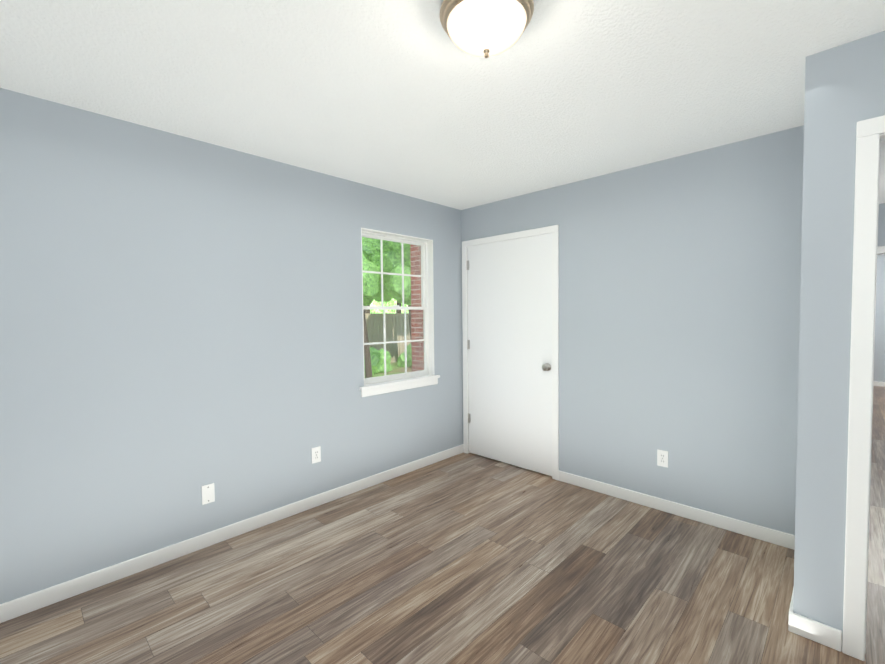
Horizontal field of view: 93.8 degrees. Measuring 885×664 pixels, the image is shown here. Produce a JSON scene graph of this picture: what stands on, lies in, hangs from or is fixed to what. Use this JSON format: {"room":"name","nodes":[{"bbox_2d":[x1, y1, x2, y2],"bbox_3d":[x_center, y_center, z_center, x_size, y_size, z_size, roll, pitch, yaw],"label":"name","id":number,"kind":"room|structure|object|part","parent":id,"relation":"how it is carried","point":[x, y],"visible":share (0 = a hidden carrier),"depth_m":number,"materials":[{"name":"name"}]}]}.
{"room":"empty bedroom","nodes":[
{"label":"empty bedroom","id":0,"kind":"room"},
{"bbox_2d":[0,88,462,603],"bbox_3d":[-1.236,0.073,2.782,0.120,2.440,4.240,2,3,44],"label":"wall","id":1,"kind":"structure","parent":0,"point":[181,320],"depth_m":2.38,"materials":[{"name":"blue paint"}]},
{"bbox_2d":[201,483,214,504],"bbox_3d":[-1.425,0.985,2.521,0.008,0.114,0.070,2,3,44],"label":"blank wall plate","id":2,"kind":"object","parent":1,"relation":"attached to","point":[208,493],"visible":1,"depth_m":2.52,"materials":[{"name":"white plastic"}]},
{"bbox_2d":[0,444,462,622],"bbox_3d":[-1.176,1.250,2.781,0.014,0.085,4.000,2,3,44],"label":"baseboard","id":3,"kind":"structure","parent":1,"relation":"attached to","point":[20,606],"depth_m":2.44,"materials":[{"name":"white paint"}]},
{"bbox_2d":[311,446,320,463],"bbox_3d":[-0.924,0.900,3.034,0.008,0.114,0.070,2,3,44],"label":"duplex electrical outlet","id":4,"kind":"object","parent":1,"relation":"attached to","point":[316,454],"visible":1,"depth_m":3.03,"materials":[{"name":"white plastic"}]},
{"bbox_2d":[361,228,433,385],"bbox_3d":[-0.404,-0.211,3.634,0.120,1.265,0.800,2,3,44],"label":"window","id":5,"kind":"structure","parent":1,"relation":"in","point":[429,287],"depth_m":3.77,"materials":[{"name":"white plastic"}]},
{"bbox_3d":[-0.440,-0.512,3.655,0.022,0.624,0.760,2,3,44],"label":"window sash","id":6,"kind":"part","parent":5,"relation":"part of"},
{"bbox_3d":[-0.417,0.088,3.661,0.022,0.624,0.760,2,3,44],"label":"window sash","id":7,"kind":"part","parent":5,"relation":"part of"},
{"bbox_2d":[359,375,439,396],"bbox_3d":[-0.366,0.464,3.630,0.104,0.085,0.890,2,3,44],"label":"window sill","id":8,"kind":"structure","parent":1,"relation":"attached to","point":[371,389],"depth_m":3.56,"materials":[{"name":"white paint"}]},
{"bbox_2d":[0,386,884,663],"bbox_3d":[2.968,1.240,4.335,4.040,0.100,12.240,2,3,44],"label":"floor","id":9,"kind":"structure","parent":0,"point":[466,558],"depth_m":2.09,"materials":[{"name":"wood"}]},
{"bbox_2d":[0,0,884,209],"bbox_3d":[2.942,-1.298,4.238,4.040,0.100,12.240,2,3,44],"label":"ceiling","id":10,"kind":"structure","parent":0,"point":[410,98],"depth_m":1.84,"materials":[{"name":"paint"}]},
{"bbox_2d":[440,0,533,57],"bbox_3d":[0.149,-1.020,1.405,0.316,0.179,0.316,2,3,44],"label":"ceiling light","id":11,"kind":"object","parent":10,"relation":"attached to","point":[483,28],"visible":1,"depth_m":1.34,"materials":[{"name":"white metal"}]},
{"bbox_2d":[461,125,803,534],"bbox_3d":[1.223,0.028,3.266,2.736,2.440,0.120,2,3,44],"label":"wall","id":12,"kind":"structure","parent":0,"point":[679,299],"depth_m":2.78,"materials":[{"name":"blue paint"}]},
{"bbox_2d":[467,233,551,475],"bbox_3d":[0.584,0.194,3.798,0.940,2.058,0.105,2,3,44],"label":"back door","id":13,"kind":"structure","parent":12,"relation":"in","point":[510,339],"depth_m":3.77,"materials":[{"name":"white paint"}]},
{"bbox_3d":[0.873,0.298,3.495,0.066,0.066,0.065,2,3,44],"label":"knob","id":14,"kind":"part","parent":13,"relation":"part of","materials":[{"name":"silver metal"}]},
{"bbox_2d":[462,225,558,479],"bbox_3d":[0.626,0.170,3.841,1.052,2.125,0.136,2,3,44],"label":"door frame","id":15,"kind":"structure","parent":12,"relation":"attached to","point":[554,230],"depth_m":3.49,"materials":[{"name":"white paint"}]},
{"bbox_2d":[657,449,667,467],"bbox_3d":[1.544,0.887,2.906,0.070,0.114,0.008,2,3,44],"label":"duplex electrical outlet","id":16,"kind":"object","parent":12,"relation":"attached to","point":[662,458],"visible":1,"depth_m":2.90,"materials":[{"name":"white plastic"}]},
{"bbox_2d":[558,470,794,549],"bbox_3d":[1.528,1.216,2.934,1.545,0.085,0.014,2,3,44],"label":"baseboard","id":17,"kind":"structure","parent":12,"relation":"attached to","point":[776,537],"depth_m":2.80,"materials":[{"name":"white paint"}]},
{"bbox_2d":[793,31,884,638],"bbox_3d":[1.973,0.092,1.390,1.173,2.440,0.115,2,3,44],"label":"wall","id":18,"kind":"structure","parent":0,"point":[844,89],"depth_m":1.69,"materials":[{"name":"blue paint"}]},
{"bbox_2d":[788,611,841,651],"bbox_3d":[1.569,1.261,1.748,0.167,0.085,0.014,2,3,44],"label":"baseboard","id":19,"kind":"structure","parent":18,"relation":"attached to","point":[818,632],"depth_m":1.74,"materials":[{"name":"white paint"}]},
{"bbox_2d":[842,115,884,660],"bbox_3d":[2.001,0.252,1.370,0.936,2.122,0.147,2,3,44],"label":"door frame","id":20,"kind":"structure","parent":18,"relation":"attached to","point":[869,131],"depth_m":1.62,"materials":[{"name":"white paint"}]},
{"bbox_2d":[874,254,884,381],"bbox_3d":[7.130,-0.241,8.674,3.920,2.440,0.120,2,3,44],"label":"wall","id":21,"kind":"structure","parent":0,"point":[879,362],"depth_m":7.66,"materials":[{"name":"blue paint"}]},
{"bbox_2d":[873,381,884,386],"bbox_3d":[7.139,0.939,8.630,3.800,0.085,0.014,2,3,44],"label":"baseboard","id":22,"kind":"structure","parent":21,"relation":"attached to","point":[876,383],"depth_m":7.69,"materials":[{"name":"white paint"}]},
{"bbox_2d":[878,203,884,245],"bbox_3d":[4.525,-1.042,3.913,1.064,0.420,0.120,2,3,44],"label":"wall","id":23,"kind":"structure","parent":0,"point":[881,227],"depth_m":4.05,"materials":[{"name":"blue paint"}]},
{"bbox_2d":[877,246,884,254],"bbox_3d":[4.528,-0.802,3.922,1.064,0.070,0.144,2,3,44],"label":"trim","id":24,"kind":"structure","parent":23,"relation":"attached to","point":[880,250],"depth_m":4.06,"materials":[{"name":"white paint"}]},
{"bbox_3d":[4.035,-0.040,4.278,0.109,2.440,6.908,2,3,44],"label":"wall","id":25,"kind":"structure","parent":0,"visible":0},
{"bbox_2d":[789,587,793,611],"bbox_3d":[1.801,1.246,2.096,0.014,0.085,0.809,2,3,44],"label":"baseboard","id":26,"kind":"structure","parent":25,"relation":"attached to","point":[791,607],"depth_m":1.85,"materials":[{"name":"white paint"}]},
{"label":"outside","id":27,"kind":"structure","parent":0,"visible":0},
{"bbox_2d":[364,344,411,382],"bbox_3d":[-4.375,0.839,23.994,33.880,0.050,60.000,2,3,44],"label":"ground","id":28,"kind":"structure","parent":27,"point":[395,367],"depth_m":12.94,"materials":[{"name":"green plant"}]},
{"bbox_2d":[364,347,392,373],"bbox_3d":[-2.298,0.889,12.542,1.226,0.865,1.387,2,3,44],"label":"bush","id":29,"kind":"object","parent":28,"relation":"on","point":[375,354],"depth_m":12.34,"materials":[{"name":"green plant"}]},
{"bbox_2d":[364,281,393,312],"bbox_3d":[-3.227,-2.004,17.861,4.316,6.076,3.894,2,3,44],"label":"tree","id":30,"kind":"object","parent":28,"relation":"on","point":[385,285],"depth_m":18.18,"materials":[{"name":"green plant"}]},
{"bbox_2d":[362,237,410,383],"bbox_3d":[-1.731,-0.698,9.295,2.900,4.091,3.096,2,3,44],"label":"tree","id":31,"kind":"object","parent":28,"relation":"on","point":[368,265],"depth_m":8.85,"materials":[{"name":"green plant"}]},
{"bbox_2d":[374,293,400,312],"bbox_3d":[-2.573,-2.744,25.348,5.244,6.969,5.511,2,3,44],"label":"tree","id":32,"kind":"object","parent":28,"relation":"on","point":[385,296],"depth_m":25.06,"materials":[{"name":"green plant"}]},
{"bbox_2d":[365,313,410,362],"bbox_3d":[-0.261,0.156,15.878,0.158,1.850,36.135,2,3,44],"label":"fence","id":33,"kind":"object","parent":28,"relation":"on","point":[394,323],"depth_m":14.18,"materials":[{"name":"brown wood"}]},
{"bbox_2d":[383,280,411,350],"bbox_3d":[-0.826,-1.087,13.378,3.150,4.538,3.465,2,3,44],"label":"tree","id":34,"kind":"object","parent":28,"relation":"on","point":[405,301],"depth_m":11.93,"materials":[{"name":"green plant"}]},
{"bbox_2d":[397,343,411,366],"bbox_3d":[-0.853,0.724,14.227,1.060,1.041,1.492,2,3,44],"label":"bush","id":35,"kind":"object","parent":28,"relation":"on","point":[402,358],"depth_m":13.78,"materials":[{"name":"green plant"}]},
{"bbox_2d":[410,244,423,375],"bbox_3d":[-0.170,-0.193,6.016,0.500,3.300,0.500,2,3,44],"label":"brick wall","id":36,"kind":"structure","parent":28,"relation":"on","point":[418,326],"depth_m":5.93,"materials":[{"name":"red brick"}]},
{"bbox_2d":[370,298,408,325],"bbox_3d":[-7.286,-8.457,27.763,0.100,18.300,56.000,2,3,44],"label":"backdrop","id":37,"kind":"structure","parent":27,"point":[391,302],"depth_m":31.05,"materials":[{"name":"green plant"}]}
]}

